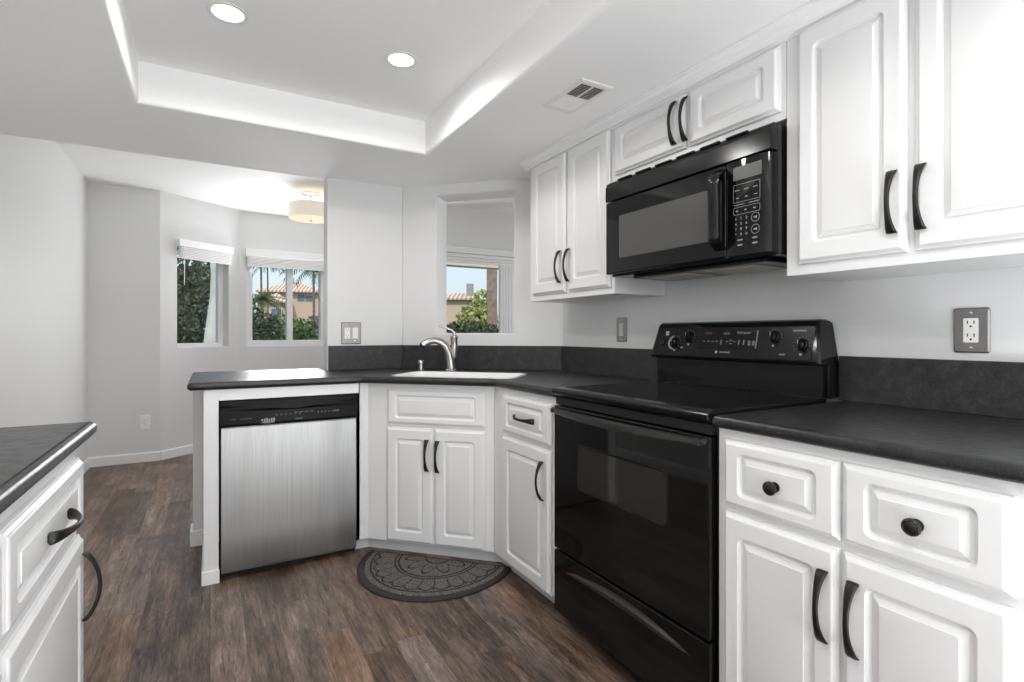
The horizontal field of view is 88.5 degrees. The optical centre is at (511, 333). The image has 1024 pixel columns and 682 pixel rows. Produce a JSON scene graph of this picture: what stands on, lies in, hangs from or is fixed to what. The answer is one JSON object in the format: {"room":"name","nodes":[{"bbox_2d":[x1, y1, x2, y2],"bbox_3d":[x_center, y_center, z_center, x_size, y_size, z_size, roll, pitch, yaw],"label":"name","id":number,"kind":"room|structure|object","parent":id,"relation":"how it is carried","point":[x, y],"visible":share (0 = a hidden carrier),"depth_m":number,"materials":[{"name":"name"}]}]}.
{"room":"kitchen","nodes":[
{"label":"kitchen","id":0,"kind":"room"},
{"bbox_2d":[0,134,87,461],"bbox_3d":[-1.605,-0.135,0.865,0.120,2.550,8.500,0,0,-30],"label":"wall","id":1,"kind":"structure","parent":0,"point":[44,195],"depth_m":3.25,"materials":[{"name":"white paint"}]},
{"bbox_2d":[83,457,89,474],"bbox_3d":[-2.688,1.097,2.884,0.013,0.085,3.680,0,0,-30],"label":"baseboard","id":2,"kind":"structure","parent":1,"relation":"attached to","point":[86,464],"depth_m":4.35,"materials":[{"name":"white wood"}]},
{"bbox_2d":[88,182,159,457],"bbox_3d":[-3.420,-0.110,4.655,0.510,2.500,0.120,0,0,-30],"label":"wall","id":3,"kind":"structure","parent":0,"point":[124,222],"depth_m":4.59,"materials":[{"name":"white paint"}]},
{"bbox_2d":[90,451,160,466],"bbox_3d":[-3.380,1.097,4.601,0.504,0.085,0.013,0,0,-30],"label":"baseboard","id":4,"kind":"structure","parent":3,"relation":"attached to","point":[109,460],"depth_m":4.59,"materials":[{"name":"white wood"}]},
{"bbox_2d":[140,415,149,429],"bbox_3d":[-3.264,0.790,4.670,0.080,0.130,0.008,0,0,-30],"label":"wall outlet","id":5,"kind":"object","parent":3,"relation":"attached to","point":[144,419],"visible":1,"depth_m":4.67,"materials":[{"name":"white plastic"}]},
{"bbox_2d":[160,190,238,450],"bbox_3d":[-3.067,-0.110,5.153,0.130,2.500,0.860,0,0,22],"label":"wall","id":6,"kind":"structure","parent":0,"point":[182,217],"depth_m":4.94,"materials":[{"name":"white paint"}]},
{"bbox_2d":[161,444,192,459],"bbox_3d":[-3.004,1.097,5.119,0.014,0.085,0.836,0,0,22],"label":"baseboard","id":7,"kind":"structure","parent":6,"relation":"attached to","point":[187,449],"depth_m":4.86,"materials":[{"name":"white wood"}]},
{"bbox_2d":[177,246,227,348],"bbox_3d":[-3.067,-0.370,5.154,0.126,1.018,0.546,0,0,22],"label":"window","id":8,"kind":"structure","parent":6,"relation":"in","point":[219,267],"depth_m":5.38,"materials":[{"name":"white plastic"}]},
{"bbox_2d":[176,238,232,284],"bbox_3d":[-2.981,-0.666,5.119,0.054,0.428,0.572,0,0,22],"label":"window blind","id":9,"kind":"object","parent":8,"relation":"attached to","point":[188,249],"visible":1,"depth_m":5.07,"materials":[{"name":"white plastic"}]},
{"bbox_2d":[239,210,323,370],"bbox_3d":[-2.450,-0.110,5.863,1.120,2.500,0.130,0,0,-35],"label":"wall","id":10,"kind":"structure","parent":0,"point":[264,231],"depth_m":5.69,"materials":[{"name":"white paint"}]},
{"bbox_2d":[246,256,323,346],"bbox_3d":[-2.502,-0.378,5.841,0.838,1.033,0.095,0,0,-35],"label":"window","id":11,"kind":"structure","parent":10,"relation":"in","point":[289,341],"depth_m":5.83,"materials":[{"name":"white plastic"}]},
{"bbox_2d":[245,248,323,289],"bbox_3d":[-2.442,-0.677,5.755,0.864,0.435,0.054,0,0,-35],"label":"window blind","id":12,"kind":"object","parent":11,"relation":"attached to","point":[269,258],"visible":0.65,"depth_m":5.71,"materials":[{"name":"white plastic"}]},
{"bbox_2d":[56,142,513,215],"bbox_3d":[-0.393,-1.355,3.995,5.340,0.130,5.520,0,0,-30],"label":"ceiling","id":13,"kind":"structure","parent":0,"point":[238,188],"depth_m":4.42,"materials":[{"name":"white paint"}]},
{"bbox_2d":[288,191,323,223],"bbox_3d":[-1.853,-1.156,4.829,0.374,0.268,0.374,0,0,-30],"label":"pendant light","id":14,"kind":"object","parent":13,"relation":"hanging from","point":[305,211],"visible":0.84,"depth_m":4.68,"materials":[{"name":"beige fabric"}]},
{"bbox_2d":[289,215,323,223],"bbox_3d":[-1.853,-1.048,4.829,0.362,0.020,0.362,0,0,-30],"label":"diffuser","id":15,"kind":"object","parent":14,"relation":"attached to","point":[315,219],"depth_m":4.75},
{"bbox_2d":[193,177,402,541],"bbox_3d":[-1.220,-0.135,3.195,1.230,2.550,0.175,0,0,-30],"label":"wall","id":16,"kind":"structure","parent":0,"point":[363,221],"depth_m":3.26,"materials":[{"name":"white paint"}]},
{"bbox_2d":[190,523,202,546],"bbox_3d":[-1.722,1.097,2.872,0.063,0.085,0.143,0,0,-30],"label":"baseboard","id":17,"kind":"structure","parent":16,"relation":"attached to","point":[196,536],"depth_m":2.81,"materials":[{"name":"white wood"}]},
{"bbox_2d":[341,322,360,343],"bbox_3d":[-0.990,-0.003,3.235,0.120,0.134,0.010,0,0,-30],"label":"switch plate","id":18,"kind":"object","parent":16,"relation":"attached to","point":[350,331],"visible":1,"depth_m":3.23,"materials":[{"name":"grey metal"}]},
{"bbox_2d":[345,328,349,338],"bbox_3d":[-1.010,-0.003,3.222,0.033,0.067,0.003,0,0,-30],"label":"receptacle","id":19,"kind":"object","parent":18,"relation":"attached to","point":[347,330],"depth_m":3.22,"materials":[{"name":"white plastic"}]},
{"bbox_2d":[328,345,402,369],"bbox_3d":[-0.904,0.147,3.279,0.465,0.147,0.018,0,0,-30],"label":"backsplash","id":20,"kind":"structure","parent":16,"relation":"attached to","point":[363,356],"depth_m":3.26,"materials":[{"name":"black stone"}]},
{"bbox_2d":[76,453,644,681],"bbox_3d":[0.504,1.170,2.435,5.340,0.060,9.120,0,0,-30],"label":"floor","id":21,"kind":"structure","parent":0,"point":[153,619],"depth_m":2.10,"materials":[{"name":"brown wood"}]},
{"bbox_2d":[0,450,101,681],"bbox_3d":[-1.018,0.699,0.652,0.659,0.882,1.185,0,0,-30],"label":"base cabinet","id":22,"kind":"object","parent":21,"relation":"on","point":[41,550],"visible":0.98,"depth_m":0.99,"materials":[{"name":"white paint"}]},
{"bbox_2d":[0,422,96,513],"bbox_3d":[-1.033,0.238,0.649,0.648,0.035,1.215,0,0,-30],"label":"countertop","id":23,"kind":"structure","parent":22,"relation":"on","point":[28,454],"depth_m":1.00,"materials":[{"name":"black stone"}]},
{"bbox_2d":[201,383,358,585],"bbox_3d":[-1.228,0.699,2.772,0.702,0.882,0.538,0,0,-30],"label":"peninsula end panel","id":24,"kind":"object","parent":21,"relation":"on","point":[211,398],"visible":0.96,"depth_m":2.39,"materials":[{"name":"white paint"}]},
{"bbox_2d":[220,393,357,577],"bbox_3d":[-1.189,0.727,2.768,0.618,0.827,0.516,0,0,-30],"label":"dishwasher","id":25,"kind":"object","parent":21,"relation":"on","point":[288,464],"visible":0.98,"depth_m":2.54,"materials":[{"name":"silver metal"}]},
{"bbox_2d":[355,383,502,562],"bbox_3d":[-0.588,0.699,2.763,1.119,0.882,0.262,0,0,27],"label":"base cabinet","id":26,"kind":"object","parent":21,"relation":"on","point":[425,453],"visible":0.95,"depth_m":2.66,"materials":[{"name":"white paint"}]},
{"bbox_2d":[187,345,657,396],"bbox_3d":[-0.547,0.165,2.791,2.606,0.182,1.165,0,0,8],"label":"countertop","id":27,"kind":"structure","parent":26,"relation":"on","point":[370,361],"depth_m":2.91,"materials":[{"name":"grey laminate"}]},
{"bbox_2d":[418,360,424,369],"bbox_3d":[-0.549,0.191,3.173,0.042,0.061,0.042,0,0,-30],"label":"soap dispenser","id":28,"kind":"object","parent":27,"relation":"on","point":[420,362],"visible":1,"depth_m":3.16,"materials":[{"name":"silver metal"}]},
{"bbox_2d":[419,325,457,370],"bbox_3d":[-0.429,0.085,3.087,0.230,0.273,0.072,0,0,-23],"label":"faucet","id":29,"kind":"object","parent":27,"relation":"on","point":[450,352],"visible":1,"depth_m":3.09,"materials":[{"name":"silver metal"}]},
{"bbox_2d":[392,371,526,378],"bbox_3d":[-0.276,0.312,2.803,0.678,0.190,0.338,0,0,15],"label":"sink","id":30,"kind":"object","parent":27,"relation":"in","point":[491,375],"visible":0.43,"depth_m":2.93,"materials":[{"name":"white ceramic"}]},
{"bbox_2d":[357,550,510,601],"bbox_3d":[-0.425,1.134,2.443,0.770,0.010,0.425,0,0,15],"label":"door mat","id":31,"kind":"object","parent":21,"relation":"on","point":[389,575],"visible":1,"depth_m":2.44,"materials":[{"name":"grey fabric"}]},
{"bbox_2d":[494,387,559,602],"bbox_3d":[0.277,0.699,2.474,0.644,0.882,0.544,0,0,-30],"label":"base cabinet","id":32,"kind":"object","parent":21,"relation":"on","point":[523,421],"visible":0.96,"depth_m":2.29,"materials":[{"name":"white paint"}]},
{"bbox_2d":[550,319,838,681],"bbox_3d":[0.608,0.546,1.909,0.679,1.188,0.757,0,0,-30],"label":"range","id":33,"kind":"object","parent":21,"relation":"on","point":[636,464],"visible":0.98,"depth_m":1.74,"materials":[{"name":"black metal"}]},
{"bbox_2d":[551,381,825,423],"bbox_3d":[0.591,0.230,1.900,0.571,0.035,0.755,0,0,-30],"label":"cooktop","id":34,"kind":"object","parent":33,"relation":"in","point":[698,402],"depth_m":1.77,"materials":[{"name":"black glass"}]},
{"bbox_2d":[719,428,1023,681],"bbox_3d":[0.969,0.699,1.296,0.669,0.882,0.650,0,0,-30],"label":"base cabinet","id":35,"kind":"object","parent":21,"relation":"on","point":[835,565],"visible":1,"depth_m":1.11,"materials":[{"name":"white paint"}]},
{"bbox_2d":[712,356,1023,483],"bbox_3d":[0.985,0.165,1.304,0.637,0.182,0.659,0,0,-30],"label":"countertop","id":36,"kind":"structure","parent":35,"relation":"on","point":[985,445],"depth_m":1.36,"materials":[{"name":"grey laminate"}]},
{"bbox_2d":[0,0,810,187],"bbox_3d":[0.239,-1.183,0.518,2.730,0.475,6.060,0,0,-30],"label":"ceiling","id":37,"kind":"structure","parent":0,"point":[307,88],"depth_m":2.09,"materials":[{"name":"white paint"}]},
{"bbox_2d":[206,1,248,24],"bbox_3d":[-0.994,-1.119,1.837,0.132,0.004,0.132,0,0,-30],"label":"recessed light","id":38,"kind":"object","parent":37,"relation":"in","point":[226,12],"visible":1,"depth_m":1.83,"materials":[{"name":"white glass"}]},
{"bbox_2d":[384,51,416,68],"bbox_3d":[-0.455,-1.119,2.152,0.132,0.004,0.132,0,0,-30],"label":"recessed light","id":39,"kind":"object","parent":37,"relation":"in","point":[398,59],"visible":1,"depth_m":2.15,"materials":[{"name":"white glass"}]},
{"bbox_2d":[542,78,612,113],"bbox_3d":[0.256,-0.941,2.095,0.150,0.007,0.272,0,0,-30],"label":"ceiling vent","id":40,"kind":"object","parent":37,"relation":"in","point":[582,92],"visible":1,"depth_m":2.08,"materials":[{"name":"white metal"}]},
{"bbox_2d":[447,207,513,250],"bbox_3d":[0.234,-0.110,5.913,2.400,2.500,0.120,0,0,-30],"label":"wall","id":41,"kind":"structure","parent":0,"point":[465,227],"depth_m":5.51,"materials":[{"name":"white paint"}]},
{"bbox_2d":[447,245,513,332],"bbox_3d":[-0.383,0.124,5.532,0.950,2.029,0.145,0,0,-30],"label":"window","id":42,"kind":"structure","parent":41,"relation":"in","point":[503,259],"depth_m":5.63,"materials":[{"name":"white plastic"}]},
{"bbox_2d":[403,178,562,370],"bbox_3d":[-0.180,-0.135,3.348,1.183,2.550,0.165,0,0,15],"label":"wall","id":43,"kind":"structure","parent":0,"point":[537,323],"depth_m":3.34,"materials":[{"name":"white paint"}]},
{"bbox_2d":[434,187,515,335],"bbox_3d":[-0.213,-0.440,3.357,0.542,0.908,0.167,0,0,15],"label":"trim","id":44,"kind":"structure","parent":43,"relation":"attached to","point":[440,201],"depth_m":3.35,"materials":[{"name":"white paint"}]},
{"bbox_2d":[403,345,560,370],"bbox_3d":[-0.204,0.147,3.257,1.043,0.147,0.019,0,0,15],"label":"backsplash","id":45,"kind":"structure","parent":43,"relation":"attached to","point":[545,358],"depth_m":3.23,"materials":[{"name":"grey laminate"}]},
{"bbox_2d":[563,266,1023,419],"bbox_3d":[1.654,-0.135,0.899,0.116,2.550,5.312,0,0,-30],"label":"wall","id":46,"kind":"structure","parent":0,"point":[912,316],"depth_m":1.72,"materials":[{"name":"white paint"}]},
{"bbox_2d":[531,129,664,302],"bbox_3d":[0.379,-0.554,2.636,0.361,0.761,0.691,0,0,-30],"label":"upper cabinet","id":47,"kind":"object","parent":46,"relation":"attached to","point":[568,190],"visible":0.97,"depth_m":2.50,"materials":[{"name":"white paint"}]},
{"bbox_2d":[561,346,657,380],"bbox_3d":[0.503,0.147,2.764,0.018,0.147,0.819,0,0,-30],"label":"backsplash","id":48,"kind":"structure","parent":46,"relation":"attached to","point":[616,362],"depth_m":2.72,"materials":[{"name":"grey laminate"}]},
{"bbox_2d":[616,317,626,341],"bbox_3d":[0.557,-0.020,2.680,0.010,0.124,0.076,0,0,-30],"label":"light switch","id":49,"kind":"object","parent":46,"relation":"attached to","point":[621,323],"visible":1,"depth_m":2.67,"materials":[{"name":"grey metal"}]},
{"bbox_2d":[615,42,786,180],"bbox_3d":[0.746,-0.795,1.997,0.361,0.280,0.779,0,0,-30],"label":"upper cabinet","id":50,"kind":"object","parent":46,"relation":"attached to","point":[751,95],"visible":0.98,"depth_m":1.83,"materials":[{"name":"white paint"}]},
{"bbox_2d":[520,0,862,173],"bbox_3d":[0.604,-0.916,1.976,0.062,0.055,2.140,0,0,-30],"label":"trim","id":51,"kind":"structure","parent":50,"relation":"attached to","point":[787,27],"depth_m":1.82,"materials":[{"name":"white"}]},
{"bbox_2d":[606,122,786,280],"bbox_3d":[0.721,-0.430,1.975,0.415,0.413,0.757,0,0,-30],"label":"microwave","id":52,"kind":"object","parent":50,"relation":"attached to","point":[719,208],"visible":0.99,"depth_m":1.78,"materials":[{"name":"black plastic"}]},
{"bbox_2d":[733,179,759,245],"bbox_3d":[0.731,-0.374,1.638,0.001,0.195,0.094,0,0,-30],"label":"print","id":53,"kind":"object","parent":52,"relation":"attached to","point":[746,192],"depth_m":1.64,"materials":[{"name":"grey plastic"}]},
{"bbox_2d":[787,0,1023,280],"bbox_3d":[1.100,-0.554,1.380,0.361,0.761,0.640,0,0,-30],"label":"upper cabinet","id":54,"kind":"object","parent":46,"relation":"attached to","point":[905,118],"visible":1,"depth_m":1.32,"materials":[{"name":"white paint"}]},
{"bbox_2d":[839,356,1023,419],"bbox_3d":[1.253,0.147,1.458,0.018,0.147,0.659,0,0,-30],"label":"backsplash","id":55,"kind":"structure","parent":46,"relation":"attached to","point":[984,388],"depth_m":1.50,"materials":[{"name":"grey laminate"}]},
{"bbox_2d":[954,307,990,352],"bbox_3d":[1.266,-0.009,1.448,0.008,0.124,0.080,0,0,-30],"label":"wall outlet","id":56,"kind":"object","parent":46,"relation":"attached to","point":[972,326],"visible":1,"depth_m":1.44,"materials":[{"name":"grey metal"}]},
{"bbox_2d":[963,318,978,342],"bbox_3d":[1.264,-0.009,1.447,0.003,0.067,0.033,0,0,-30],"label":"receptacle","id":57,"kind":"object","parent":56,"relation":"attached to","point":[970,325],"depth_m":1.45,"materials":[{"name":"white plastic"}]},
{"label":"outside","id":58,"kind":"structure","parent":0,"visible":0},
{"bbox_3d":[-30.527,1.565,113.309,180.000,0.150,213.100,0,0,-30],"label":"ground","id":59,"kind":"structure","parent":58,"visible":0},
{"bbox_2d":[203,262,215,342],"bbox_3d":[-4.842,-0.059,8.370,0.400,3.212,0.391,0,0,-30],"label":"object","id":60,"kind":"object","parent":59,"relation":"on","point":[210,329],"visible":0.26,"depth_m":8.33,"materials":[{"name":"white fabric"}]},
{"bbox_2d":[177,246,266,342],"bbox_3d":[-6.880,-0.096,11.137,3.421,3.777,2.431,0,0,-35],"label":"tree","id":61,"kind":"object","parent":59,"relation":"on","point":[193,323],"visible":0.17,"depth_m":10.79,"materials":[{"name":"green plant"}]},
{"bbox_2d":[252,310,284,339],"bbox_3d":[-7.106,0.433,14.998,1.364,2.213,0.981,0,0,-30],"label":"shrub","id":62,"kind":"object","parent":59,"relation":"on","point":[270,329],"visible":0.17,"depth_m":15.00,"materials":[{"name":"green plant"}]},
{"bbox_2d":[252,291,285,337],"bbox_3d":[-9.995,-0.053,20.998,2.284,3.191,2.278,0,0,-30],"label":"palm tree","id":63,"kind":"object","parent":59,"relation":"on","point":[260,298],"visible":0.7,"depth_m":20.94,"materials":[{"name":"green plant"}]},
{"bbox_2d":[252,264,285,317],"bbox_3d":[-20.469,-2.429,43.971,3.258,7.940,3.208,0,0,-30],"label":"palm tree","id":64,"kind":"object","parent":59,"relation":"on","point":[255,270],"visible":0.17,"depth_m":43.94,"materials":[{"name":"green plant"}]},
{"bbox_2d":[260,267,284,311],"bbox_3d":[-16.250,-1.881,33.996,3.031,6.844,3.051,0,0,-30],"label":"palm tree","id":65,"kind":"object","parent":59,"relation":"on","point":[260,267],"visible":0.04,"depth_m":33.96,"materials":[{"name":"green plant"}]},
{"bbox_2d":[257,312,293,339],"bbox_3d":[-7.766,0.405,17.509,1.541,2.270,1.131,0,0,-30],"label":"shrub","id":66,"kind":"object","parent":59,"relation":"on","point":[277,313],"visible":0.08,"depth_m":17.41,"materials":[{"name":"green plant"}]},
{"bbox_2d":[255,278,317,322],"bbox_3d":[-25.983,-2.606,62.475,6.943,8.292,12.000,0,0,-13],"label":"house","id":67,"kind":"structure","parent":59,"relation":"on","point":[302,296],"depth_m":60.15,"materials":[{"name":"beige paint"}]},
{"bbox_2d":[270,323,317,339],"bbox_3d":[-18.703,0.315,47.125,6.800,2.450,0.251,0,0,0],"label":"wall","id":68,"kind":"structure","parent":59,"relation":"on","point":[304,323],"depth_m":47.00,"materials":[{"name":"grey paint"}]},
{"bbox_2d":[279,317,317,339],"bbox_3d":[-5.353,0.566,13.200,1.060,1.947,0.784,0,0,-30],"label":"shrub","id":69,"kind":"object","parent":59,"relation":"on","point":[302,331],"visible":0.16,"depth_m":13.15,"materials":[{"name":"green plant"}]},
{"bbox_2d":[279,269,317,325],"bbox_3d":[-12.097,-1.546,31.999,4.139,6.175,4.129,0,0,-30],"label":"palm tree","id":70,"kind":"object","parent":59,"relation":"on","point":[308,272],"visible":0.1,"depth_m":31.94,"materials":[{"name":"green plant"}]},
{"bbox_2d":[303,314,317,338],"bbox_3d":[-7.623,0.393,20.521,1.810,2.294,1.300,0,0,-30],"label":"shrub","id":71,"kind":"object","parent":59,"relation":"on","point":[312,323],"visible":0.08,"depth_m":20.39,"materials":[{"name":"green plant"}]},
{"bbox_2d":[447,284,482,324],"bbox_3d":[-5.070,-1.542,50.500,4.800,6.164,5.800,0,0,0],"label":"house","id":72,"kind":"structure","parent":59,"relation":"on","point":[455,301],"depth_m":48.01,"materials":[{"name":"beige paint"}]},
{"bbox_2d":[447,319,498,332],"bbox_3d":[-0.649,0.490,8.197,1.762,1.451,0.900,0,0,0],"label":"hedge","id":73,"kind":"object","parent":59,"relation":"on","point":[466,329],"visible":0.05,"depth_m":8.10,"materials":[{"name":"green plant"}]},
{"bbox_2d":[452,289,498,332],"bbox_3d":[-1.026,0.196,13.004,1.619,2.693,1.053,0,0,-30],"label":"tree","id":74,"kind":"object","parent":59,"relation":"on","point":[480,311],"visible":0.35,"depth_m":12.98,"materials":[{"name":"green plant"}]},
{"bbox_2d":[487,269,496,332],"bbox_3d":[-0.343,0.050,9.000,0.176,2.900,0.176,0,0,0],"label":"patio post","id":75,"kind":"object","parent":59,"relation":"on","point":[491,274],"visible":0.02,"depth_m":8.91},
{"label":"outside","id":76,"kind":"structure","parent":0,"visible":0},
{"bbox_2d":[447,259,498,269],"bbox_3d":[-0.694,-0.955,6.625,1.400,0.210,0.180,0,0,-30],"label":"beam","id":77,"kind":"structure","parent":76,"point":[449,264],"depth_m":6.65,"materials":[{"name":"beige wood"}]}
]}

